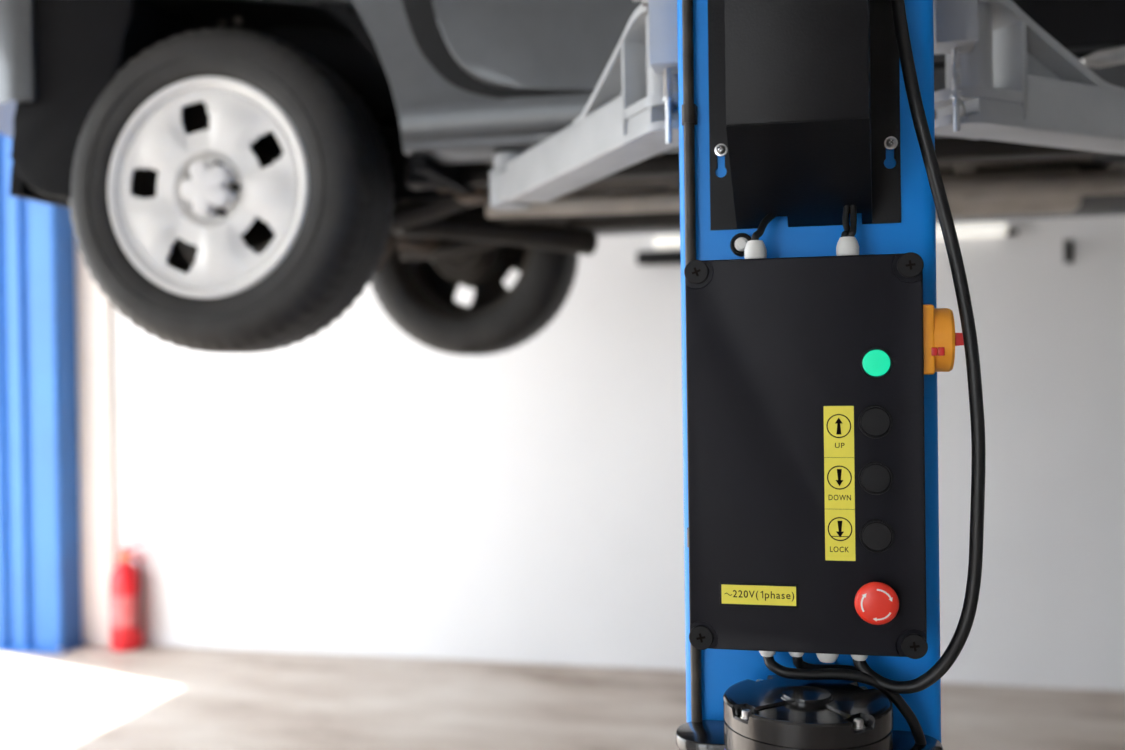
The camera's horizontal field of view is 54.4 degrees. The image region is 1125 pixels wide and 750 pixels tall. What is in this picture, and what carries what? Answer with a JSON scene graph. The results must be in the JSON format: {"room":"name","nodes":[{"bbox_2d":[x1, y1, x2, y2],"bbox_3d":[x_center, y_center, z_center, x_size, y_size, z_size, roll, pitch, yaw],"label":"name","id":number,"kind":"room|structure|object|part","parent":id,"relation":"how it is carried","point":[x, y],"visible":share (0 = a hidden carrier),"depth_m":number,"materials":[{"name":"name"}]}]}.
{"room":"auto repair garage","nodes":[
{"label":"auto repair garage","id":0,"kind":"room"},
{"bbox_2d":[0,644,1124,749],"bbox_3d":[0.027,1.599,0.080,9.520,0.200,10.830,-1,1,13],"label":"floor","id":1,"kind":"structure","parent":0,"point":[88,696],"depth_m":4.81,"materials":[{"name":"concrete"}]},
{"bbox_2d":[0,133,86,653],"bbox_3d":[-2.940,0.057,5.960,0.580,2.860,0.210,-1,1,13],"label":"lift column","id":2,"kind":"structure","parent":1,"relation":"on","point":[41,595],"depth_m":5.89,"materials":[{"name":"blue metal"}]},
{"bbox_3d":[-2.920,1.480,5.973,0.580,0.014,0.210,-1,1,13],"label":"plate","id":3,"kind":"part","parent":2,"relation":"part of","materials":[{"name":"blue metal"}]},
{"bbox_2d":[109,541,144,651],"bbox_3d":[-2.351,1.188,5.919,0.187,0.583,0.170,-1,1,-17],"label":"fire extinguisher","id":4,"kind":"object","parent":1,"relation":"on","point":[126,580],"visible":1,"depth_m":5.85,"materials":[{"name":"red metal"}]},
{"bbox_3d":[-2.320,0.929,5.904,0.132,0.066,0.024,-1,1,13],"label":"squeeze lever","id":5,"kind":"part","parent":4,"relation":"part of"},
{"bbox_3d":[-2.314,0.982,5.904,0.121,0.048,0.024,-1,1,13],"label":"carry handle","id":6,"kind":"part","parent":4,"relation":"part of","materials":[{"name":"red metal"}]},
{"bbox_2d":[677,0,940,741],"bbox_3d":[0.288,0.049,1.289,0.430,2.870,0.440,-1,1,13],"label":"lift column","id":7,"kind":"structure","parent":1,"relation":"on","point":[721,669],"depth_m":1.16,"materials":[{"name":"metal"}]},
{"bbox_2d":[682,0,701,721],"bbox_3d":[0.136,-0.365,1.187,0.017,1.496,0.016,-1,1,13],"label":"pipe","id":8,"kind":"object","parent":7,"relation":"attached to","point":[689,109],"visible":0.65,"depth_m":1.18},
{"bbox_2d":[708,0,900,229],"bbox_3d":[0.237,-0.475,1.091,0.199,0.636,0.155,-1,1,13],"label":"cover","id":9,"kind":"object","parent":7,"relation":"attached to","point":[804,95],"visible":0.99,"depth_m":1.05,"materials":[{"name":"black metal"}]},
{"bbox_3d":[0.236,-0.475,1.091,0.141,0.636,0.154,-1,1,13],"label":"raised casing","id":10,"kind":"part","parent":9,"relation":"part of","materials":[{"name":"black metal"}]},
{"bbox_2d":[489,0,1124,210],"bbox_3d":[0.356,-0.691,1.731,1.350,0.760,0.711,-1,1,22],"label":"lift arm","id":11,"kind":"object","parent":7,"relation":"attached to","point":[1008,79],"visible":0.98,"depth_m":1.57,"materials":[{"name":"grey paint"}]},
{"bbox_2d":[0,0,1124,354],"bbox_3d":[0.743,-0.906,2.807,4.420,1.666,1.664,-1,1,13],"label":"car","id":12,"kind":"object","parent":11,"relation":"on","point":[233,176],"visible":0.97,"depth_m":2.40,"materials":[{"name":"silver metal"}]},
{"bbox_3d":[-0.782,-0.931,2.643,0.027,0.166,0.019,-1,1,13],"label":"strut rod","id":13,"kind":"part","parent":12,"relation":"part of","materials":[{"name":"black metal"}]},
{"bbox_3d":[-0.386,-0.430,2.756,0.529,0.155,0.063,-1,1,13],"label":"trailing arm","id":14,"kind":"part","parent":12,"relation":"part of"},
{"bbox_3d":[-0.246,-0.438,3.380,0.529,0.155,0.063,-1,1,13],"label":"trailing arm","id":15,"kind":"part","parent":12,"relation":"part of"},
{"bbox_3d":[-0.175,-0.398,3.068,0.640,0.096,0.075,-1,1,-36],"label":"panhard rod","id":16,"kind":"part","parent":12,"relation":"part of","materials":[{"name":"black metal"}]},
{"bbox_3d":[0.674,-0.486,2.364,2.130,0.065,0.060,-1,1,13],"label":"frame rail","id":17,"kind":"part","parent":12,"relation":"part of","materials":[{"name":"black metal"}]},
{"bbox_3d":[0.597,-0.514,2.107,1.868,0.096,0.154,-1,1,13],"label":"rocker panel","id":18,"kind":"part","parent":12,"relation":"part of","materials":[{"name":"silver metal"}]},
{"bbox_3d":[0.382,-0.865,2.080,1.381,0.604,0.032,-1,1,13],"label":"door","id":19,"kind":"part","parent":12,"relation":"part of","materials":[{"name":"silver metal"}]},
{"bbox_3d":[0.879,-0.498,3.281,2.130,0.065,0.060,-1,1,13],"label":"frame rail","id":20,"kind":"part","parent":12,"relation":"part of","materials":[{"name":"black metal"}]},
{"bbox_3d":[0.919,-0.532,3.546,1.868,0.096,0.154,-1,1,13],"label":"rocker panel","id":21,"kind":"part","parent":12,"relation":"part of","materials":[{"name":"silver metal"}]},
{"bbox_3d":[1.234,-0.493,3.023,0.800,0.060,0.350,-1,1,13],"label":"fuel tank","id":22,"kind":"part","parent":12,"relation":"part of","materials":[{"name":"grey metal"}]},
{"bbox_3d":[0.030,-0.378,1.884,0.086,0.076,0.574,-1,1,-20],"label":"swing arm","id":23,"kind":"part","parent":11,"relation":"part of","materials":[{"name":"grey paint"}]},
{"bbox_3d":[0.151,-0.363,1.558,0.086,0.050,0.120,-1,1,-20],"label":"pivot plate","id":24,"kind":"part","parent":11,"relation":"part of","materials":[{"name":"grey paint"}]},
{"bbox_3d":[0.574,-0.369,1.539,0.120,0.050,0.086,-1,1,-27],"label":"pivot plate","id":25,"kind":"part","parent":11,"relation":"part of","materials":[{"name":"grey paint"}]},
{"bbox_3d":[0.810,-0.386,1.658,0.410,0.076,0.086,-1,1,-27],"label":"swing arm","id":26,"kind":"part","parent":11,"relation":"part of","materials":[{"name":"grey paint"}]},
{"bbox_2d":[676,675,942,749],"bbox_3d":[0.244,0.606,1.085,0.271,0.583,0.190,-1,1,13],"label":"electric motor","id":27,"kind":"object","parent":7,"relation":"attached to","point":[777,712],"visible":0.96,"depth_m":1.05,"materials":[{"name":"black paint"}]},
{"bbox_3d":[0.242,0.341,1.083,0.163,0.053,0.163,-1,1,13],"label":"motor","id":28,"kind":"part","parent":27,"relation":"part of","materials":[{"name":"black paint"}]},
{"bbox_2d":[684,237,963,662],"bbox_3d":[0.271,0.078,1.115,0.283,0.437,0.107,-1,1,13],"label":"control box","id":29,"kind":"object","parent":7,"relation":"attached to","point":[805,375],"visible":1,"depth_m":1.09,"materials":[{"name":"black plastic"}]},
{"bbox_2d":[751,213,776,239],"bbox_3d":[0.216,-0.157,1.151,0.043,0.045,0.011,-1,1,-28],"label":"cable","id":30,"kind":"object","parent":29,"relation":"attached to","point":[768,218],"visible":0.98,"depth_m":1.15,"materials":[{"name":"rubber"}]},
{"bbox_2d":[792,657,892,704],"bbox_3d":[0.292,0.329,1.140,0.108,0.089,0.020,-1,1,-3],"label":"cable","id":31,"kind":"object","parent":29,"relation":"attached to","point":[798,662],"visible":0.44,"depth_m":1.14,"materials":[{"name":"rubber"}]},
{"bbox_2d":[763,656,925,744],"bbox_3d":[0.290,0.341,1.125,0.165,0.109,0.026,-1,1,13],"label":"cable","id":32,"kind":"object","parent":29,"relation":"attached to","point":[771,664],"visible":0.98,"depth_m":1.11,"materials":[{"name":"rubber"}]},
{"bbox_2d":[841,205,849,236],"bbox_3d":[0.292,-0.155,1.127,0.010,0.040,0.017,-1,1,13],"label":"cable","id":33,"kind":"object","parent":29,"relation":"attached to","point":[846,209],"visible":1,"depth_m":1.13,"materials":[{"name":"rubber"}]},
{"bbox_2d":[848,205,856,236],"bbox_3d":[0.298,-0.156,1.125,0.010,0.042,0.017,-1,1,13],"label":"cable","id":34,"kind":"object","parent":29,"relation":"attached to","point":[853,211],"visible":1,"depth_m":1.12,"materials":[{"name":"rubber"}]},
{"bbox_2d":[860,347,892,378],"bbox_3d":[0.308,-0.012,1.074,0.031,0.031,0.004,-1,1,13],"label":"lamp","id":35,"kind":"object","parent":29,"relation":"on","point":[875,362],"depth_m":1.07,"materials":[{"name":"green plastic"}]},
{"bbox_2d":[852,0,985,693],"bbox_3d":[0.351,-0.109,1.093,0.128,0.859,0.037,0,1,39],"label":"cable","id":36,"kind":"object","parent":29,"relation":"attached to","point":[966,620],"visible":0.98,"depth_m":1.07,"materials":[{"name":"rubber"}]},
{"bbox_2d":[923,305,963,374],"bbox_3d":[0.384,-0.035,1.102,0.054,0.069,0.066,-1,1,13],"label":"switch","id":37,"kind":"object","parent":29,"relation":"attached to","point":[940,339],"depth_m":1.07,"materials":[{"name":"orange plastic"}]},
{"bbox_2d":[112,215,1124,690],"bbox_3d":[1.163,-0.864,5.294,9.620,4.600,0.200,-1,1,13],"label":"wall","id":38,"kind":"structure","parent":0,"point":[358,486],"depth_m":5.48,"materials":[{"name":"white paint"}]},
{"bbox_2d":[75,238,115,644],"bbox_3d":[-2.841,-0.816,6.063,0.730,4.600,0.045,-1,1,13],"label":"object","id":39,"kind":"structure","parent":38,"relation":"attached to","point":[93,309],"depth_m":6.00,"materials":[{"name":"beige paint"}]},
{"bbox_2d":[636,236,680,265],"bbox_3d":[0.470,-0.600,5.313,0.213,0.137,0.071,-1,1,13],"label":"lamp","id":40,"kind":"object","parent":38,"relation":"attached to","point":[665,257],"depth_m":5.28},
{"bbox_2d":[936,225,943,238],"bbox_3d":[1.731,-0.653,5.031,0.030,0.060,0.071,-1,1,13],"label":"lamp","id":41,"kind":"object","parent":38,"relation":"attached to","point":[939,235],"depth_m":5.00,"materials":[{"name":"white"}]},
{"bbox_2d":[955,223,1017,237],"bbox_3d":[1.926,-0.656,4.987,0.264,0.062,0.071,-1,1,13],"label":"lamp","id":42,"kind":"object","parent":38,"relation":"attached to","point":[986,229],"depth_m":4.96,"materials":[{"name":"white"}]},
{"bbox_2d":[1064,240,1072,262],"bbox_3d":[2.278,-0.557,4.911,0.036,0.104,0.069,-1,1,13],"label":"wall bracket","id":43,"kind":"object","parent":38,"relation":"attached to","point":[1068,244],"visible":1,"depth_m":4.93,"materials":[{"name":"black metal"}]}
]}

